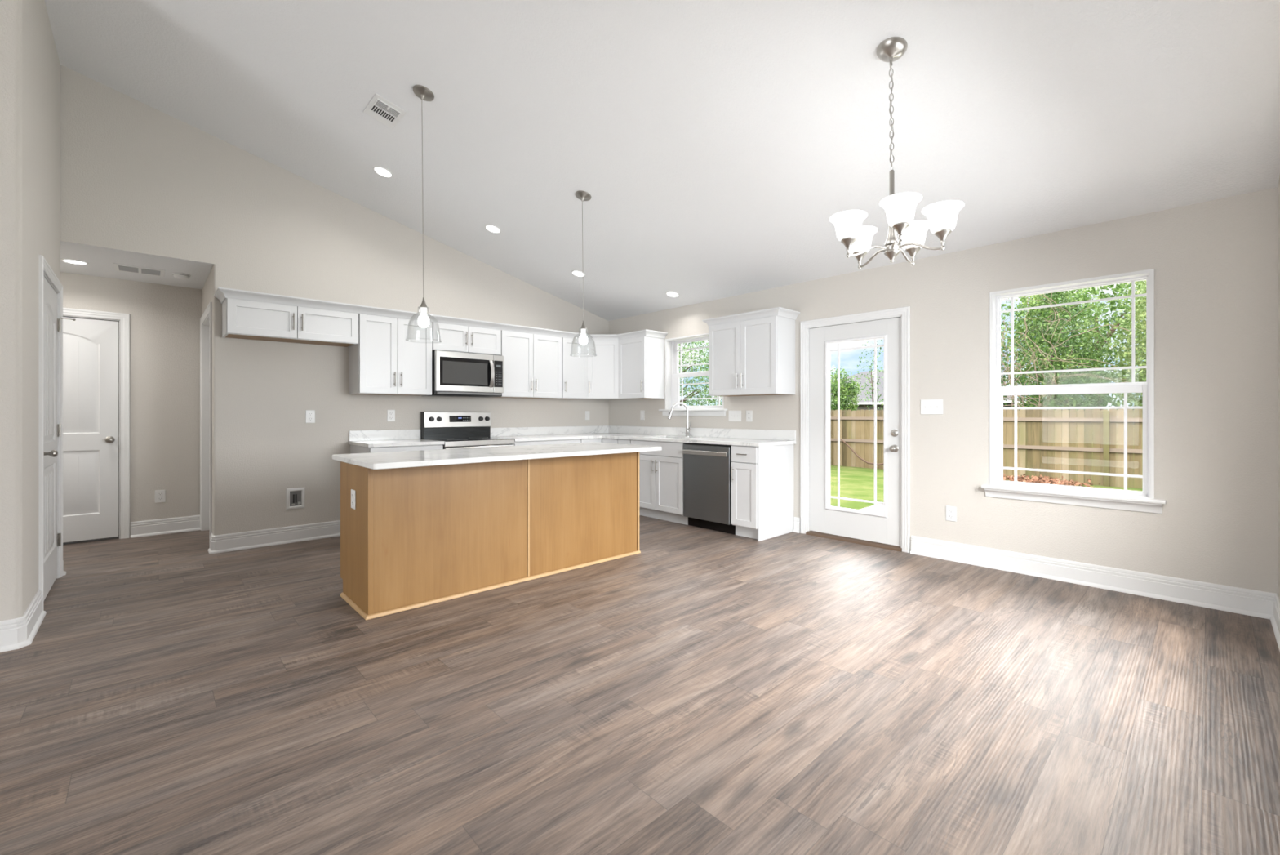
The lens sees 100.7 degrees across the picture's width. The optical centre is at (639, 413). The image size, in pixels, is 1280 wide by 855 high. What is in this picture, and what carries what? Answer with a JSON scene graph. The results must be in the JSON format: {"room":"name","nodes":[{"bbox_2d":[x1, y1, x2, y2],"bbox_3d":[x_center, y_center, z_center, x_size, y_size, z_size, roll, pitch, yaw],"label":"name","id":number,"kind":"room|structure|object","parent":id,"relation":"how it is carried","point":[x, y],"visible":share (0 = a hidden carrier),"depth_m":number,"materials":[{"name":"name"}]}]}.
{"room":"open-plan kitchen","nodes":[
{"label":"open-plan kitchen","id":0,"kind":"room"},
{"bbox_2d":[0,0,32,620],"bbox_3d":[-5.313,-0.789,0.958,5.540,4.000,0.359,0,0,-43],"label":"wall","id":1,"kind":"structure","parent":0,"point":[15,15],"depth_m":2.70,"materials":[{"name":"beige paint"}]},
{"bbox_2d":[0,589,46,652],"bbox_3d":[-5.367,1.117,1.039,5.570,0.149,0.611,0,0,-43],"label":"baseboard","id":2,"kind":"structure","parent":1,"relation":"attached to","point":[18,633],"depth_m":2.72,"materials":[{"name":"white paint"}]},
{"bbox_2d":[32,0,60,598],"bbox_3d":[-4.491,-0.799,2.864,1.740,4.020,1.310,0,0,-43],"label":"wall","id":3,"kind":"structure","parent":0,"point":[46,62],"depth_m":3.22,"materials":[{"name":"beige paint"}]},
{"bbox_2d":[38,254,75,609],"bbox_3d":[-3.921,0.126,3.507,0.201,2.131,1.027,0,0,-43],"label":"door","id":4,"kind":"structure","parent":3,"relation":"in","point":[49,323],"depth_m":3.50,"materials":[{"name":"white paint"}]},
{"bbox_2d":[62,560,66,575],"bbox_3d":[-4.880,1.117,3.377,1.670,0.149,0.088,0,0,-43],"label":"baseboard","id":5,"kind":"structure","parent":3,"relation":"attached to","point":[64,571],"depth_m":3.93,"materials":[{"name":"white paint"}]},
{"bbox_2d":[60,271,202,538],"bbox_3d":[-5.486,-0.099,4.657,2.728,2.620,0.150,0,0,-43],"label":"wall","id":6,"kind":"structure","parent":0,"point":[165,319],"depth_m":5.24,"materials":[{"name":"beige paint"}]},
{"bbox_2d":[62,307,129,544],"bbox_3d":[-5.267,0.117,4.786,0.958,2.147,0.158,0,0,-43],"label":"door","id":7,"kind":"structure","parent":6,"relation":"in","point":[91,438],"depth_m":4.95,"materials":[{"name":"white paint"}]},
{"bbox_2d":[155,489,165,502],"bbox_3d":[-4.740,0.816,5.241,0.078,0.122,0.009,0,0,-43],"label":"outlet","id":8,"kind":"object","parent":6,"relation":"attached to","point":[160,495],"visible":1,"depth_m":5.24,"materials":[{"name":"white plastic"}]},
{"bbox_2d":[130,515,199,537],"bbox_3d":[-4.694,1.117,5.271,0.532,0.149,0.030,0,0,-43],"label":"baseboard","id":9,"kind":"structure","parent":6,"relation":"attached to","point":[187,523],"depth_m":5.25,"materials":[{"name":"white paint"}]},
{"bbox_2d":[202,267,212,314],"bbox_3d":[-4.063,-0.099,5.093,0.150,2.620,1.190,0,0,-43],"label":"wall","id":10,"kind":"structure","parent":0,"point":[207,287],"depth_m":4.97,"materials":[{"name":"beige paint"}]},
{"bbox_2d":[200,302,212,547],"bbox_3d":[-4.082,0.109,5.075,0.133,2.164,1.118,0,0,-43],"label":"door","id":11,"kind":"structure","parent":10,"relation":"in","point":[206,320],"depth_m":5.40,"materials":[{"name":"white paint"}]},
{"bbox_2d":[60,64,608,535],"bbox_3d":[-2.438,-0.739,5.736,5.660,3.860,0.115,0,0,-43],"label":"wall","id":12,"kind":"structure","parent":0,"point":[135,176],"depth_m":4.81,"materials":[{"name":"beige paint"}]},
{"bbox_2d":[208,520,340,553],"bbox_3d":[-3.304,1.117,4.917,1.080,0.149,0.158,0,0,-43],"label":"baseboard","id":13,"kind":"structure","parent":12,"relation":"attached to","point":[284,535],"depth_m":4.80,"materials":[{"name":"white paint"}]},
{"bbox_2d":[222,297,358,346],"bbox_3d":[-3.111,-0.809,4.768,0.985,0.309,0.382,0,0,-43],"label":"upper cabinet","id":14,"kind":"object","parent":12,"relation":"attached to","point":[241,318],"visible":0.99,"depth_m":4.62,"materials":[{"name":"white paint"}]},
{"bbox_2d":[213,287,667,340],"bbox_3d":[-1.734,-0.980,5.737,4.510,0.070,0.778,0,0,-32],"label":"crown molding","id":15,"kind":"structure","parent":14,"relation":"on","point":[221,293],"depth_m":5.25,"materials":[{"name":"white paint"}]},
{"bbox_2d":[285,487,304,509],"bbox_3d":[-3.203,0.789,4.935,0.148,0.194,0.012,0,0,-43],"label":"water supply box","id":16,"kind":"object","parent":12,"relation":"attached to","point":[295,497],"visible":1,"depth_m":4.93,"materials":[{"name":"white plastic"}]},
{"bbox_2d":[305,409,315,422],"bbox_3d":[-3.117,0.028,5.017,0.078,0.122,0.009,0,0,-43],"label":"outlet","id":17,"kind":"object","parent":12,"relation":"attached to","point":[309,414],"visible":1,"depth_m":5.01,"materials":[{"name":"white plastic"}]},
{"bbox_2d":[348,429,420,440],"bbox_3d":[-2.617,0.220,5.473,0.695,0.104,0.020,0,0,-43],"label":"backsplash","id":18,"kind":"structure","parent":12,"relation":"attached to","point":[388,434],"depth_m":5.45,"materials":[{"name":"white stone"}]},
{"bbox_2d":[349,313,431,395],"bbox_3d":[-2.495,-0.578,5.341,0.690,0.772,0.382,0,0,-43],"label":"upper cabinet","id":19,"kind":"object","parent":12,"relation":"attached to","point":[392,356],"visible":0.9,"depth_m":5.19,"materials":[{"name":"white paint"}]},
{"bbox_2d":[386,409,395,421],"bbox_3d":[-2.586,0.021,5.512,0.078,0.122,0.009,0,0,-43],"label":"outlet","id":20,"kind":"object","parent":12,"relation":"attached to","point":[390,413],"visible":1,"depth_m":5.51,"materials":[{"name":"white plastic"}]},
{"bbox_2d":[431,321,501,355],"bbox_3d":[-1.956,-0.811,5.843,0.775,0.305,0.382,0,0,-43],"label":"upper cabinet","id":21,"kind":"object","parent":12,"relation":"attached to","point":[445,337],"visible":0.8,"depth_m":5.70,"materials":[{"name":"white paint"}]},
{"bbox_2d":[422,350,503,397],"bbox_3d":[-1.924,-0.420,5.807,0.761,0.462,0.476,0,0,-43],"label":"microwave oven","id":22,"kind":"object","parent":21,"relation":"attached to","point":[454,374],"visible":0.98,"depth_m":5.65,"materials":[{"name":"silver metal"}]},
{"bbox_2d":[492,329,562,398],"bbox_3d":[-1.367,-0.578,6.391,0.826,0.772,0.382,0,0,-43],"label":"upper cabinet","id":23,"kind":"object","parent":12,"relation":"attached to","point":[532,362],"visible":0.91,"depth_m":6.26,"materials":[{"name":"white paint"}]},
{"bbox_2d":[560,337,587,399],"bbox_3d":[-0.918,-0.578,6.810,0.395,0.772,0.382,0,0,-43],"label":"upper cabinet","id":24,"kind":"object","parent":12,"relation":"attached to","point":[575,366],"visible":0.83,"depth_m":6.69,"materials":[{"name":"white paint"}]},
{"bbox_2d":[585,410,589,419],"bbox_3d":[-0.717,0.025,7.251,0.076,0.122,0.010,0,0,-43],"label":"wall plate","id":25,"kind":"object","parent":12,"relation":"attached to","point":[587,412],"visible":1,"depth_m":7.25,"materials":[{"name":"white plastic"}]},
{"bbox_2d":[583,340,624,399],"bbox_3d":[-0.467,-0.580,7.068,0.637,0.768,0.617,0,0,-43],"label":"upper cabinet","id":26,"kind":"object","parent":12,"relation":"attached to","point":[602,355],"visible":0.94,"depth_m":6.83,"materials":[{"name":"white paint"}]},
{"bbox_2d":[0,515,1279,854],"bbox_3d":[-2.774,1.251,2.098,11.110,0.120,7.690,0,0,-43],"label":"floor","id":27,"kind":"structure","parent":0,"point":[699,691],"depth_m":2.12,"materials":[{"name":"brown wood"}]},
{"bbox_2d":[350,444,443,453],"bbox_3d":[-2.396,0.748,5.239,0.676,0.886,0.665,0,0,-43],"label":"base cabinet","id":28,"kind":"object","parent":27,"relation":"on","point":[353,449],"visible":0.04,"depth_m":5.02,"materials":[{"name":"white paint"}]},
{"bbox_2d":[348,429,444,447],"bbox_3d":[-2.407,0.236,5.244,0.699,0.136,0.643,0,0,-43],"label":"countertop","id":29,"kind":"structure","parent":28,"relation":"on","point":[388,437],"depth_m":5.32,"materials":[{"name":"white stone"}]},
{"bbox_2d":[420,411,514,448],"bbox_3d":[-1.841,0.585,5.720,0.770,1.212,0.710,0,0,-43],"label":"range","id":30,"kind":"object","parent":27,"relation":"on","point":[458,429],"visible":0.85,"depth_m":5.79,"materials":[{"name":"silver metal"}]},
{"bbox_2d":[423,436,514,441],"bbox_3d":[-1.843,0.272,5.723,0.770,0.006,0.586,0,0,-43],"label":"cooktop","id":31,"kind":"object","parent":30,"relation":"in","point":[439,438],"depth_m":5.64,"materials":[{"name":"black glass"}]},
{"bbox_2d":[340,451,640,619],"bbox_3d":[-1.016,0.748,4.046,2.170,0.886,0.670,0,0,-43],"label":"base cabinet","id":32,"kind":"object","parent":27,"relation":"on","point":[414,537],"visible":0.81,"depth_m":3.54,"materials":[{"name":"brown wood"}]},
{"bbox_2d":[351,488,355,509],"bbox_3d":[-1.780,0.531,3.291,0.009,0.118,0.086,0,0,-43],"label":"outlet","id":33,"kind":"object","parent":32,"relation":"attached to","point":[353,491],"visible":1,"depth_m":3.28,"materials":[{"name":"white plastic"}]},
{"bbox_2d":[332,442,662,469],"bbox_3d":[-0.934,0.288,3.969,2.232,0.032,0.896,0,0,-43],"label":"countertop","id":34,"kind":"structure","parent":32,"relation":"on","point":[388,460],"depth_m":3.55,"materials":[{"name":"white stone"}]},
{"bbox_2d":[512,439,581,445],"bbox_3d":[-1.243,0.748,6.314,0.903,0.886,0.665,0,0,-43],"label":"base cabinet","id":35,"kind":"object","parent":27,"relation":"on","point":[562,441],"visible":0.06,"depth_m":6.08,"materials":[{"name":"white paint"}]},
{"bbox_2d":[581,438,617,443],"bbox_3d":[-0.474,0.748,6.848,0.948,0.886,0.930,0,0,-43],"label":"base cabinet","id":36,"kind":"object","parent":27,"relation":"on","point":[583,440],"visible":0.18,"depth_m":6.51,"materials":[{"name":"white paint"}]},
{"bbox_2d":[490,425,795,446],"bbox_3d":[-0.113,0.236,5.796,1.851,0.136,2.960,0,0,-43],"label":"countertop","id":37,"kind":"structure","parent":36,"relation":"on","point":[740,437],"depth_m":6.27,"materials":[{"name":"white stone"}]},
{"bbox_2d":[667,402,691,436],"bbox_3d":[0.463,0.070,6.258,0.275,0.405,0.084,0,0,-13],"label":"faucet","id":38,"kind":"object","parent":37,"relation":"on","point":[688,429],"visible":1,"depth_m":6.28,"materials":[{"name":"silver metal"}]},
{"bbox_2d":[617,439,631,444],"bbox_3d":[0.025,0.748,6.519,0.665,0.886,0.226,0,0,-43],"label":"base cabinet","id":39,"kind":"object","parent":27,"relation":"on","point":[620,441],"visible":0.11,"depth_m":6.31,"materials":[{"name":"white paint"}]},
{"bbox_2d":[631,440,688,524],"bbox_3d":[0.388,0.748,6.129,0.665,0.886,0.832,0,0,-43],"label":"base cabinet","id":40,"kind":"object","parent":27,"relation":"on","point":[660,472],"visible":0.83,"depth_m":5.86,"materials":[{"name":"white paint"}]},
{"bbox_2d":[682,442,735,534],"bbox_3d":[0.880,0.751,5.590,0.640,0.876,0.616,0,0,-43],"label":"dishwasher","id":41,"kind":"object","parent":27,"relation":"on","point":[707,468],"visible":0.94,"depth_m":5.37,"materials":[{"name":"grey metal"}]},
{"bbox_2d":[731,444,793,541],"bbox_3d":[1.206,0.748,5.251,0.665,0.886,0.312,0,0,-43],"label":"base cabinet","id":42,"kind":"object","parent":27,"relation":"on","point":[762,477],"visible":0.94,"depth_m":5.08,"materials":[{"name":"white paint"}]},
{"bbox_2d":[608,187,1277,593],"bbox_3d":[1.555,-0.014,5.204,0.542,2.650,6.335,0,0,-43],"label":"wall","id":43,"kind":"structure","parent":27,"relation":"on","point":[1214,263],"depth_m":3.57,"materials":[{"name":"beige paint"}]},
{"bbox_2d":[618,336,664,399],"bbox_3d":[0.001,-0.578,6.753,0.382,0.772,0.500,0,0,-43],"label":"upper cabinet","id":44,"kind":"object","parent":43,"relation":"attached to","point":[641,359],"visible":1,"depth_m":6.60,"materials":[{"name":"white paint"}]},
{"bbox_2d":[640,410,644,419],"bbox_3d":[0.030,0.022,6.995,0.010,0.126,0.078,0,0,-43],"label":"wall plate","id":45,"kind":"object","parent":43,"relation":"attached to","point":[642,412],"visible":1,"depth_m":6.99,"materials":[{"name":"white plastic"}]},
{"bbox_2d":[658,333,727,416],"bbox_3d":[0.667,-0.455,6.389,0.220,0.965,1.040,0,0,-43],"label":"window","id":46,"kind":"structure","parent":43,"relation":"attached to","point":[673,377],"depth_m":6.62,"materials":[{"name":"white paint"}]},
{"bbox_2d":[677,342,708,372],"bbox_3d":[0.743,-0.699,6.436,0.011,0.376,0.780,0,0,-43],"label":"grille","id":47,"kind":"object","parent":46,"relation":"attached to","point":[680,349],"depth_m":6.63,"materials":[{"name":"white plastic"}]},
{"bbox_2d":[679,377,722,405],"bbox_3d":[0.725,-0.273,6.404,0.011,0.358,0.694,0,0,-43],"label":"grille","id":48,"kind":"object","parent":46,"relation":"attached to","point":[682,384],"depth_m":6.48,"materials":[{"name":"white plastic"}]},
{"bbox_2d":[728,410,741,421],"bbox_3d":[1.051,0.027,5.894,0.016,0.122,0.172,0,0,-43],"label":"switch plate","id":49,"kind":"object","parent":43,"relation":"attached to","point":[734,415],"visible":1,"depth_m":5.89,"materials":[{"name":"white plastic"}]},
{"bbox_2d":[746,410,751,421],"bbox_3d":[1.184,0.026,5.757,0.009,0.122,0.078,0,0,-43],"label":"outlet","id":50,"kind":"object","parent":43,"relation":"attached to","point":[748,413],"visible":1,"depth_m":5.75,"materials":[{"name":"white plastic"}]},
{"bbox_2d":[708,315,795,396],"bbox_3d":[1.140,-0.578,5.530,0.382,0.772,0.846,0,0,-43],"label":"upper cabinet","id":51,"kind":"object","parent":43,"relation":"attached to","point":[753,357],"visible":0.98,"depth_m":5.33,"materials":[{"name":"white paint"}]},
{"bbox_2d":[792,516,799,533],"bbox_3d":[1.572,1.117,5.326,0.030,0.149,0.066,0,0,-43],"label":"baseboard","id":52,"kind":"structure","parent":43,"relation":"attached to","point":[796,520],"depth_m":5.33,"materials":[{"name":"white paint"}]},
{"bbox_2d":[800,306,910,552],"bbox_3d":[2.001,0.146,4.962,0.198,2.129,1.034,0,0,-43],"label":"door","id":53,"kind":"structure","parent":43,"relation":"attached to","point":[890,529],"depth_m":4.92,"materials":[{"name":"white paint"}]},
{"bbox_2d":[828,338,883,512],"bbox_3d":[2.011,0.111,4.941,0.012,1.590,0.550,0,0,-43],"label":"grille","id":54,"kind":"object","parent":53,"relation":"attached to","point":[875,345],"depth_m":5.06,"materials":[{"name":"white plastic"}]},
{"bbox_2d":[920,399,942,414],"bbox_3d":[2.427,-0.056,4.418,0.016,0.126,0.172,0,0,-43],"label":"switch plate","id":55,"kind":"object","parent":43,"relation":"attached to","point":[928,406],"visible":1,"depth_m":4.42,"materials":[{"name":"white plastic"}]},
{"bbox_2d":[946,505,956,521],"bbox_3d":[2.529,0.813,4.312,0.009,0.122,0.078,0,0,-43],"label":"outlet","id":56,"kind":"object","parent":43,"relation":"attached to","point":[951,511],"visible":1,"depth_m":4.31,"materials":[{"name":"white plastic"}]},
{"bbox_2d":[981,268,1166,513],"bbox_3d":[3.068,-0.147,3.811,0.220,1.586,1.018,0,0,-43],"label":"window","id":57,"kind":"structure","parent":43,"relation":"attached to","point":[1144,500],"depth_m":3.78,"materials":[{"name":"white paint"}]},
{"bbox_2d":[1002,392,1142,490],"bbox_3d":[3.103,0.191,3.851,0.011,0.670,0.801,0,0,-43],"label":"grille","id":58,"kind":"object","parent":57,"relation":"attached to","point":[1006,482],"depth_m":3.86,"materials":[{"name":"white plastic"}]},
{"bbox_2d":[1000,280,1146,386],"bbox_3d":[3.131,-0.557,3.872,0.011,0.693,0.866,0,0,-43],"label":"grille","id":59,"kind":"object","parent":57,"relation":"attached to","point":[1132,295],"depth_m":3.81,"materials":[{"name":"white plastic"}]},
{"bbox_2d":[44,0,1279,320],"bbox_3d":[-2.740,-2.015,2.062,11.110,1.489,7.590,0,0,-43],"label":"ceiling","id":60,"kind":"structure","parent":0,"point":[715,145],"depth_m":3.34,"materials":[{"name":"paint"}]},
{"bbox_2d":[60,258,88,264],"bbox_3d":[-4.750,-1.275,4.460,0.166,0.007,0.166,0,0,-43],"label":"recessed light","id":61,"kind":"object","parent":60,"relation":"in","point":[68,260],"visible":1,"depth_m":4.45,"materials":[{"name":"white plastic"}]},
{"bbox_2d":[112,262,164,276],"bbox_3d":[-4.453,-1.274,4.723,0.330,0.009,0.290,0,0,-43],"label":"ceiling vent","id":62,"kind":"object","parent":60,"relation":"in","point":[118,267],"visible":1,"depth_m":4.70,"materials":[{"name":"white plastic"}]},
{"bbox_2d":[172,272,191,279],"bbox_3d":[-4.215,-1.258,4.876,0.132,0.040,0.132,0,0,-43],"label":"smoke detector","id":63,"kind":"object","parent":60,"relation":"attached to","point":[177,275],"visible":1,"depth_m":4.84,"materials":[{"name":"white plastic"}]},
{"bbox_2d":[373,165,393,177],"bbox_3d":[-2.237,-2.103,4.619,0.165,0.043,0.161,0,0,42],"label":"recessed light","id":64,"kind":"object","parent":60,"relation":"in","point":[380,171],"visible":1,"depth_m":4.61,"materials":[{"name":"white plastic"}]},
{"bbox_2d":[363,93,406,128],"bbox_3d":[-1.833,-2.164,3.809,0.204,0.056,0.304,0,0,-43],"label":"ceiling vent","id":65,"kind":"object","parent":60,"relation":"in","point":[380,108],"visible":1,"depth_m":3.80,"materials":[{"name":"white plastic"}]},
{"bbox_2d":[413,84,434,327],"bbox_3d":[-1.445,-1.321,3.545,0.225,1.675,0.225,0,0,-43],"label":"pendant lamp","id":66,"kind":"object","parent":60,"relation":"hanging from","point":[420,91],"visible":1,"depth_m":3.53,"materials":[{"name":"grey metal"}]},
{"bbox_2d":[420,306,426,313],"bbox_3d":[-1.445,-0.689,3.545,0.040,0.035,0.040,0,0,-43],"label":"socket","id":67,"kind":"object","parent":66,"relation":"attached to","point":[423,309],"depth_m":3.53,"materials":[{"name":"white plastic"}]},
{"bbox_2d":[484,224,501,233],"bbox_3d":[-1.474,-1.851,5.321,0.165,0.043,0.161,0,0,42],"label":"recessed light","id":68,"kind":"object","parent":60,"relation":"in","point":[493,228],"visible":1,"depth_m":5.31,"materials":[{"name":"white plastic"}]},
{"bbox_2d":[571,270,585,276],"bbox_3d":[-0.701,-1.595,6.045,0.165,0.043,0.161,0,0,42],"label":"recessed light","id":69,"kind":"object","parent":60,"relation":"in","point":[576,273],"visible":1,"depth_m":6.04,"materials":[{"name":"white plastic"}]},
{"bbox_2d":[569,191,594,355],"bbox_3d":[-0.473,-1.161,4.435,0.225,1.356,0.225,0,0,-43],"label":"pendant lamp","id":70,"kind":"object","parent":60,"relation":"hanging from","point":[581,195],"visible":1,"depth_m":4.42,"materials":[{"name":"grey metal"}]},
{"bbox_2d":[581,328,586,333],"bbox_3d":[-0.473,-0.689,4.435,0.040,0.035,0.040,0,0,-43],"label":"socket","id":71,"kind":"object","parent":70,"relation":"attached to","point":[583,331],"depth_m":4.42,"materials":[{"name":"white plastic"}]},
{"bbox_2d":[665,290,679,297],"bbox_3d":[0.377,-1.385,6.154,0.165,0.043,0.161,0,0,42],"label":"recessed light","id":72,"kind":"object","parent":60,"relation":"in","point":[670,293],"visible":1,"depth_m":6.14,"materials":[{"name":"white plastic"}]},
{"bbox_2d":[829,36,964,269],"bbox_3d":[1.269,-1.290,2.645,0.582,1.078,0.591,0,0,-43],"label":"chandelier","id":73,"kind":"object","parent":60,"relation":"hanging from","point":[900,208],"visible":1,"depth_m":2.59,"materials":[{"name":"silver metal"}]},
{"bbox_2d":[1277,176,1279,598],"bbox_3d":[-0.205,-0.709,-0.661,11.110,3.900,0.150,0,0,-43],"label":"wall","id":74,"kind":"structure","parent":0,"point":[1278,186],"depth_m":3.03,"materials":[{"name":"beige paint"}]},
{"bbox_2d":[910,535,1279,651],"bbox_3d":[1.361,1.117,2.272,4.500,0.149,2.008,0,0,-43],"label":"baseboard","id":75,"kind":"structure","parent":74,"relation":"attached to","point":[1253,602],"depth_m":3.57,"materials":[{"name":"white paint"}]},
{"label":"outside","id":76,"kind":"structure","parent":0,"visible":0},
{"bbox_2d":[830,465,1142,509],"bbox_3d":[28.890,1.506,34.828,79.835,0.340,80.000,0,0,-43],"label":"lawn","id":77,"kind":"structure","parent":76,"point":[855,482],"depth_m":11.33,"materials":[{"name":"green plant"}]},
{"bbox_2d":[678,339,722,405],"bbox_3d":[0.729,-0.854,15.620,3.639,5.071,3.441,0,0,20],"label":"tree","id":78,"kind":"object","parent":77,"relation":"on","point":[686,388],"visible":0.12,"depth_m":14.98,"materials":[{"name":"green plant"}]},
{"bbox_2d":[696,340,722,404],"bbox_3d":[3.621,-1.068,18.121,3.417,5.499,3.472,0,0,-27],"label":"tree","id":79,"kind":"object","parent":77,"relation":"on","point":[704,340],"visible":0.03,"depth_m":18.34,"materials":[{"name":"green plant"}]},
{"bbox_2d":[830,366,862,410],"bbox_3d":[9.801,-0.317,25.915,2.837,3.998,1.745,0,0,-33],"label":"tree","id":80,"kind":"object","parent":77,"relation":"on","point":[845,399],"visible":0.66,"depth_m":25.43,"materials":[{"name":"green plant"}]},
{"bbox_2d":[840,439,883,465],"bbox_3d":[7.131,1.176,15.880,0.144,0.742,2.343,0,0,-43],"label":"vine","id":81,"kind":"object","parent":77,"relation":"on","point":[845,442],"visible":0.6,"depth_m":16.25,"materials":[{"name":"brown plant"}]},
{"bbox_2d":[855,339,883,410],"bbox_3d":[7.607,-0.389,17.178,1.033,4.133,1.139,0,0,-43],"label":"tree","id":82,"kind":"object","parent":77,"relation":"on","point":[872,364],"visible":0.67,"depth_m":17.22,"materials":[{"name":"green plant"}]},
{"bbox_2d":[860,503,883,512],"bbox_3d":[4.020,1.393,5.481,3.435,0.195,3.940,0,0,-43],"label":"patio slab","id":83,"kind":"object","parent":77,"relation":"on","point":[879,507],"depth_m":7.20,"materials":[{"name":"grey concrete"}]},
{"bbox_2d":[830,369,1028,410],"bbox_3d":[22.625,-1.084,47.305,11.240,5.750,19.240,0,0,-43],"label":"house","id":84,"kind":"structure","parent":77,"relation":"on","point":[862,380],"depth_m":44.82,"materials":[{"name":"grey paint"}]},
{"bbox_2d":[830,408,1142,488],"bbox_3d":[10.217,0.789,12.829,0.150,1.834,12.250,0,0,-43],"label":"wooden fence","id":85,"kind":"object","parent":77,"relation":"on","point":[1088,440],"visible":0.27,"depth_m":12.97,"materials":[{"name":"brown wood"}]},
{"bbox_2d":[1000,319,1009,407],"bbox_3d":[10.618,-1.302,17.363,2.400,5.966,3.430,0,0,42],"label":"tree","id":86,"kind":"object","parent":77,"relation":"on","point":[1006,348],"visible":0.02,"depth_m":16.84,"materials":[{"name":"green plant"}]},
{"bbox_2d":[1003,473,1099,487],"bbox_3d":[9.484,1.554,12.646,1.000,0.268,2.286,0,0,-43],"label":"pine needles","id":87,"kind":"object","parent":77,"relation":"on","point":[1035,479],"visible":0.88,"depth_m":12.41,"materials":[{"name":"brown plant"}]},
{"bbox_2d":[1000,288,1128,410],"bbox_3d":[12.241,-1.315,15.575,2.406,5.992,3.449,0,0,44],"label":"tree","id":88,"kind":"object","parent":77,"relation":"on","point":[1071,342],"visible":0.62,"depth_m":14.96,"materials":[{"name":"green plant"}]},
{"bbox_2d":[1000,280,1146,410],"bbox_3d":[15.910,-2.693,18.403,7.264,8.745,5.255,0,0,39],"label":"tree","id":89,"kind":"object","parent":77,"relation":"on","point":[1119,288],"visible":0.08,"depth_m":17.86,"materials":[{"name":"green plant"}]},
{"bbox_2d":[1112,280,1146,409],"bbox_3d":[13.944,-1.524,13.817,2.422,6.408,3.429,0,0,42],"label":"tree","id":90,"kind":"object","parent":77,"relation":"on","point":[1140,314],"visible":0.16,"depth_m":14.10,"materials":[{"name":"green plant"}]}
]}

